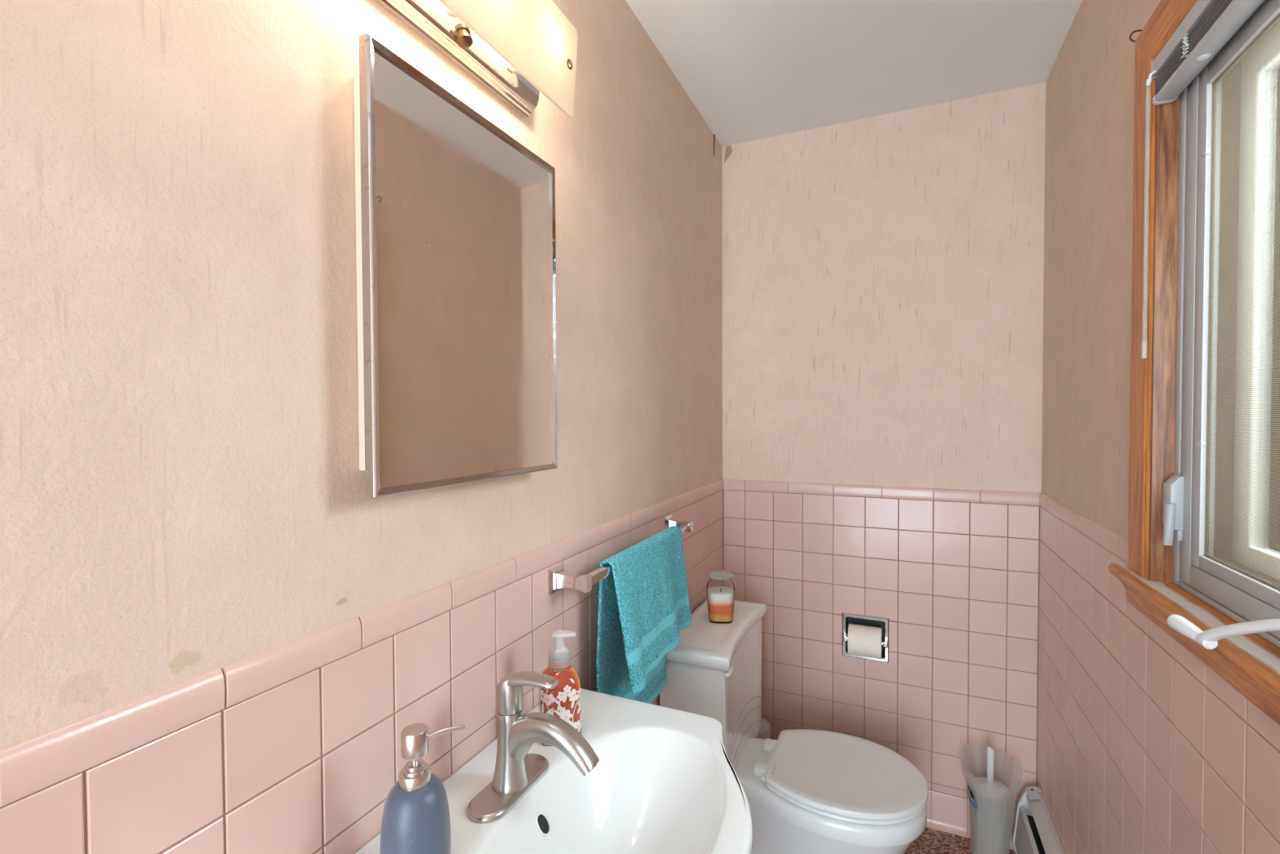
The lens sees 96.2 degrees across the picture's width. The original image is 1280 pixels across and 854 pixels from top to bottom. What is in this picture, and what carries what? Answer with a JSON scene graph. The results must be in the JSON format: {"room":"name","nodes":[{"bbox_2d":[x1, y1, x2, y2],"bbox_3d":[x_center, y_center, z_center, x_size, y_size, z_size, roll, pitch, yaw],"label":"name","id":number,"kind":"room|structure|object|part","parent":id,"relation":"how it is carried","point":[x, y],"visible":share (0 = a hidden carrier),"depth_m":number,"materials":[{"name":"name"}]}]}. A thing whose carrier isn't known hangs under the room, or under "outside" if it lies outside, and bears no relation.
{"room":"bathroom","nodes":[
{"label":"bathroom","id":0,"kind":"room"},
{"bbox_2d":[0,0,724,853],"bbox_3d":[-0.644,0.187,0.232,0.127,2.450,4.725,0,1,24],"label":"wall","id":1,"kind":"structure","parent":0,"point":[214,640],"depth_m":0.62,"materials":[{"name":"paint"}]},
{"bbox_2d":[353,33,557,497],"bbox_3d":[-0.261,-0.192,0.873,0.059,0.545,0.404,0,1,24],"label":"upper cabinet","id":2,"kind":"object","parent":1,"relation":"attached to","point":[455,228],"visible":1,"depth_m":0.80,"materials":[{"name":"silver mirror"}]},
{"bbox_2d":[373,0,577,118],"bbox_3d":[-0.251,-0.614,0.825,0.112,0.148,0.452,0,1,24],"label":"wall light","id":3,"kind":"object","parent":1,"relation":"attached to","point":[517,51],"visible":1,"depth_m":0.89,"materials":[{"name":"silver metal"}]},
{"bbox_3d":[-0.208,-0.614,0.806,0.017,0.148,0.452,0,1,24],"label":"lamp shade","id":4,"kind":"part","parent":3,"relation":"part of","materials":[{"name":"white glass"}]},
{"bbox_2d":[546,514,693,595],"bbox_3d":[-0.009,0.295,1.406,0.078,0.052,0.664,0,1,24],"label":"towel bar","id":5,"kind":"object","parent":1,"relation":"attached to","point":[557,579],"visible":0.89,"depth_m":1.13,"materials":[{"name":"silver metal"}]},
{"bbox_3d":[-0.165,0.302,1.140,0.012,0.052,0.052,0,1,24],"label":"wall plate","id":6,"kind":"part","parent":5,"relation":"part of","materials":[{"name":"silver metal"}]},
{"bbox_3d":[-0.130,0.302,1.124,0.068,0.031,0.025,0,1,24],"label":"post","id":7,"kind":"part","parent":5,"relation":"part of","materials":[{"name":"silver metal"}]},
{"bbox_2d":[595,525,691,703],"bbox_3d":[0.033,0.491,1.388,0.106,0.435,0.421,0,1,24],"label":"towel","id":8,"kind":"object","parent":5,"relation":"hanging from","point":[644,606],"visible":0.94,"depth_m":1.31,"materials":[{"name":"teal fabric"}]},
{"bbox_3d":[0.085,0.289,1.698,0.012,0.052,0.052,0,1,24],"label":"wall plate","id":9,"kind":"part","parent":5,"relation":"part of","materials":[{"name":"silver metal"}]},
{"bbox_3d":[0.120,0.289,1.683,0.068,0.031,0.025,0,1,24],"label":"post","id":10,"kind":"part","parent":5,"relation":"part of","materials":[{"name":"silver metal"}]},
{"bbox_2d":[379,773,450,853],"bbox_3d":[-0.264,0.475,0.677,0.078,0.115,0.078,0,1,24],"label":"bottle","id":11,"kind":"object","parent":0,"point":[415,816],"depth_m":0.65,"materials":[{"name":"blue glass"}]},
{"bbox_2d":[625,0,1082,146],"bbox_3d":[-0.120,-1.060,-0.031,1.286,0.050,4.725,0,1,24],"label":"ceiling","id":12,"kind":"structure","parent":0,"point":[753,70],"depth_m":1.65,"materials":[{"name":"white paint"}]},
{"bbox_2d":[721,82,1045,809],"bbox_3d":[0.824,0.140,2.093,1.046,2.450,0.127,0,1,24],"label":"wall","id":13,"kind":"structure","parent":0,"point":[883,275],"depth_m":1.99,"materials":[{"name":"paint"}]},
{"bbox_2d":[841,612,888,662],"bbox_3d":[0.810,0.749,2.064,0.156,0.157,0.079,0,1,24],"label":"paper holder","id":14,"kind":"object","parent":13,"relation":"attached to","point":[882,622],"visible":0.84,"depth_m":2.07,"materials":[{"name":"silver metal"}]},
{"bbox_3d":[0.738,0.757,2.065,0.017,0.020,0.022,0,1,24],"label":"roller arm","id":15,"kind":"part","parent":14,"relation":"part of","materials":[{"name":"silver metal"}]},
{"bbox_2d":[847,622,881,658],"bbox_3d":[0.797,0.758,2.036,0.109,0.104,0.104,0,1,24],"label":"toilet roll","id":16,"kind":"object","parent":14,"relation":"in","point":[862,640],"visible":0.96,"depth_m":2.00,"materials":[{"name":"beige paper"}]},
{"bbox_3d":[0.859,0.758,2.011,0.017,0.020,0.022,0,1,24],"label":"roller arm","id":17,"kind":"part","parent":14,"relation":"part of","materials":[{"name":"silver metal"}]},
{"bbox_2d":[925,789,1015,849],"bbox_3d":[0.795,1.308,2.058,1.023,0.117,0.024,0,1,24],"label":"baseboard","id":18,"kind":"structure","parent":13,"relation":"attached to","point":[948,813],"depth_m":1.95,"materials":[{"name":"pink tile"}]},
{"bbox_2d":[903,826,1015,853],"bbox_3d":[-0.110,1.439,0.023,1.286,0.050,4.725,0,1,24],"label":"floor","id":19,"kind":"structure","parent":0,"point":[931,841],"depth_m":1.88,"materials":[{"name":"tile"}]},
{"bbox_2d":[353,688,752,853],"bbox_3d":[-0.076,0.963,0.803,0.454,0.868,0.624,0,1,24],"label":"vanity sink","id":20,"kind":"object","parent":19,"relation":"on","point":[664,780],"visible":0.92,"depth_m":0.89,"materials":[{"name":"white ceramic"}]},
{"bbox_2d":[379,722,465,853],"bbox_3d":[-0.263,0.443,0.679,0.078,0.178,0.084,0,1,24],"label":"soap dispenser","id":21,"kind":"object","parent":20,"relation":"on","point":[415,816],"visible":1,"depth_m":0.66,"materials":[{"name":"blue glass"}]},
{"bbox_3d":[-0.264,0.388,0.675,0.007,0.016,0.007,0,1,-3],"label":"pump stem","id":22,"kind":"part","parent":21,"relation":"part of","materials":[{"name":"silver metal"}]},
{"bbox_2d":[466,671,599,822],"bbox_3d":[-0.139,0.442,0.817,0.173,0.174,0.157,0,1,24],"label":"faucet","id":23,"kind":"object","parent":20,"relation":"on","point":[516,771],"visible":1,"depth_m":0.82,"materials":[{"name":"silver metal"}]},
{"bbox_3d":[-0.190,0.524,0.842,0.059,0.008,0.157,0,1,24],"label":"deck plate","id":24,"kind":"part","parent":23,"relation":"part of","materials":[{"name":"silver metal"}]},
{"bbox_3d":[-0.164,0.383,0.827,0.097,0.058,0.038,0,1,24],"label":"handle","id":25,"kind":"part","parent":23,"relation":"part of","materials":[{"name":"silver metal"}]},
{"bbox_3d":[-0.133,0.445,0.815,0.160,0.071,0.035,0,1,24],"label":"spout","id":26,"kind":"part","parent":23,"relation":"part of","materials":[{"name":"silver metal"}]},
{"bbox_2d":[538,629,582,745],"bbox_3d":[-0.137,0.436,0.982,0.071,0.177,0.071,-1,1,-14],"label":"soap bottle","id":27,"kind":"object","parent":20,"relation":"on","point":[563,701],"visible":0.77,"depth_m":0.96,"materials":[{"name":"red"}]},
{"bbox_2d":[538,674,581,731],"bbox_3d":[-0.137,0.471,0.983,0.071,0.092,0.071,-1,1,-13],"label":"print","id":28,"kind":"object","parent":27,"relation":"on","point":[563,701],"depth_m":0.95,"materials":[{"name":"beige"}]},
{"bbox_2d":[659,598,928,853],"bbox_3d":[0.463,0.993,1.696,0.694,0.766,0.489,0,1,24],"label":"toilet","id":29,"kind":"object","parent":19,"relation":"on","point":[807,791],"visible":0.9,"depth_m":1.59,"materials":[{"name":"white ceramic"}]},
{"bbox_3d":[0.236,0.860,1.794,0.190,0.428,0.470,0,1,24],"label":"tank","id":30,"kind":"part","parent":29,"relation":"part of","materials":[{"name":"white ceramic"}]},
{"bbox_3d":[0.240,0.627,1.787,0.209,0.037,0.489,0,1,24],"label":"tank lid","id":31,"kind":"part","parent":29,"relation":"part of","materials":[{"name":"white ceramic"}]},
{"bbox_2d":[706,569,734,622],"bbox_3d":[0.255,0.533,1.821,0.088,0.153,0.088,0,1,8],"label":"candle jar","id":32,"kind":"object","parent":29,"relation":"on","point":[720,599],"visible":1,"depth_m":1.79,"materials":[{"name":"wax"}]},
{"bbox_3d":[0.242,0.663,1.560,0.020,0.014,0.058,0,1,24],"label":"flush lever","id":33,"kind":"part","parent":29,"relation":"part of","materials":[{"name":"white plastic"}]},
{"bbox_3d":[0.484,1.191,1.691,0.644,0.368,0.381,0,1,24],"label":"bowl","id":34,"kind":"part","parent":29,"relation":"part of","materials":[{"name":"white ceramic"}]},
{"bbox_3d":[0.589,1.000,1.640,0.413,0.013,0.369,0,1,24],"label":"seat","id":35,"kind":"part","parent":29,"relation":"part of","materials":[{"name":"white plastic"}]},
{"bbox_3d":[0.590,0.982,1.639,0.417,0.016,0.374,0,1,24],"label":"lid","id":36,"kind":"part","parent":29,"relation":"part of","materials":[{"name":"white plastic"}]},
{"bbox_2d":[967,746,1010,853],"bbox_3d":[1.097,1.185,1.798,0.165,0.370,0.165,0,1,24],"label":"toilet brush","id":37,"kind":"object","parent":19,"relation":"on","point":[990,798],"visible":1,"depth_m":1.77,"materials":[{"name":"plastic"}]},
{"bbox_3d":[1.096,1.060,1.797,0.024,0.120,0.024,0,1,24],"label":"brush handle","id":38,"kind":"part","parent":37,"relation":"part of","materials":[{"name":"white plastic"}]},
{"bbox_3d":[0.430,1.321,2.137,0.107,0.087,0.107,0,1,24],"label":"toilet roll","id":39,"kind":"object","parent":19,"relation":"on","visible":0},
{"bbox_3d":[0.430,1.233,2.135,0.107,0.087,0.107,0,1,24],"label":"toilet roll","id":40,"kind":"object","parent":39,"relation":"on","visible":0},
{"bbox_2d":[756,717,770,738],"bbox_3d":[0.429,1.145,2.134,0.107,0.087,0.107,0,1,24],"label":"toilet roll","id":41,"kind":"object","parent":40,"relation":"on","point":[765,731],"visible":0.18,"depth_m":2.10,"materials":[{"name":"white paper"}]},
{"bbox_2d":[1036,0,1279,853],"bbox_3d":[0.414,0.192,-0.241,0.127,2.450,4.725,0,1,24],"label":"wall","id":42,"kind":"structure","parent":0,"point":[1143,748],"depth_m":1.27,"materials":[{"name":"paper"}]},
{"bbox_2d":[1012,786,1064,853],"bbox_3d":[0.703,1.278,0.658,0.073,0.238,2.555,0,1,24],"label":"baseboard heater","id":43,"kind":"object","parent":42,"relation":"attached to","point":[1034,832],"visible":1,"depth_m":1.72,"materials":[{"name":"white metal"}]},
{"bbox_3d":[0.682,1.286,0.662,0.024,0.134,2.545,0,1,24],"label":"panel","id":44,"kind":"part","parent":43,"relation":"part of","materials":[{"name":"white metal"}]},
{"bbox_2d":[1026,791,1064,853],"bbox_3d":[0.718,1.270,0.651,0.040,0.213,2.555,0,1,24],"label":"hood","id":45,"kind":"object","parent":43,"relation":"attached to","point":[1042,834],"depth_m":1.68,"materials":[{"name":"white metal"}]},
{"bbox_2d":[1128,29,1142,42],"bbox_3d":[0.934,-0.735,1.079,0.024,0.022,0.003,0,1,24],"label":"hook","id":46,"kind":"object","parent":42,"relation":"attached to","point":[1140,30],"visible":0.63,"depth_m":1.08,"materials":[{"name":"brown metal"}]},
{"bbox_2d":[1107,0,1279,724],"bbox_3d":[0.779,-0.179,0.612,0.240,1.053,1.025,0,1,24],"label":"window","id":47,"kind":"structure","parent":42,"relation":"in","point":[1203,566],"depth_m":0.89,"materials":[{"name":"brown wood"}]},
{"bbox_3d":[0.911,-0.225,1.032,0.023,0.982,0.083,0,1,24],"label":"casing","id":48,"kind":"part","parent":47,"relation":"part of","materials":[{"name":"brown wood"}]},
{"bbox_3d":[0.730,-0.664,0.622,0.023,0.083,0.960,0,1,24],"label":"casing","id":49,"kind":"part","parent":47,"relation":"part of","materials":[{"name":"brown wood"}]},
{"bbox_3d":[0.883,0.162,0.959,0.014,0.070,0.021,0,1,24],"label":"latch lever","id":50,"kind":"part","parent":47,"relation":"part of","materials":[{"name":"grey plastic"}]},
{"bbox_3d":[0.729,0.269,0.757,0.021,0.024,0.068,0,1,9],"label":"crank knob","id":51,"kind":"part","parent":47,"relation":"part of","materials":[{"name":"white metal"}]},
{"bbox_2d":[1141,0,1263,359],"bbox_3d":[0.728,-0.361,0.630,0.048,0.506,0.772,0,1,24],"label":"window blind","id":52,"kind":"object","parent":47,"relation":"attached to","point":[1209,24],"visible":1,"depth_m":0.88,"materials":[{"name":"grey plastic"}]},
{"bbox_3d":[0.825,-0.576,0.869,0.005,0.034,0.018,0,1,9],"label":"ladder cord","id":53,"kind":"part","parent":52,"relation":"part of","materials":[{"name":"white fabric"}]},
{"bbox_3d":[0.730,-0.547,0.620,0.031,0.014,0.756,0,1,24],"label":"rail","id":54,"kind":"part","parent":52,"relation":"part of","materials":[{"name":"grey metal"}]},
{"bbox_3d":[0.801,-0.170,0.602,0.104,0.890,0.779,0,1,24],"label":"frame","id":55,"kind":"part","parent":47,"relation":"part of","materials":[{"name":"grey plastic"}]},
{"bbox_3d":[0.760,-0.161,0.620,0.011,0.780,0.651,0,1,24],"label":"screen frame","id":56,"kind":"part","parent":47,"relation":"part of","materials":[{"name":"grey plastic"}]},
{"bbox_3d":[0.713,0.241,0.669,0.019,0.071,0.139,0,1,8],"label":"crank arm","id":57,"kind":"part","parent":47,"relation":"part of","materials":[{"name":"white metal"}]},
{"bbox_3d":[0.812,-0.176,0.597,0.010,0.792,0.693,0,1,24],"label":"sash","id":58,"kind":"part","parent":47,"relation":"part of","materials":[{"name":"white plastic"}]},
{"bbox_3d":[0.812,-0.168,0.597,0.004,0.724,0.609,0,1,24],"label":"pane","id":59,"kind":"part","parent":47,"relation":"part of","materials":[{"name":"clear glass"}]}
]}

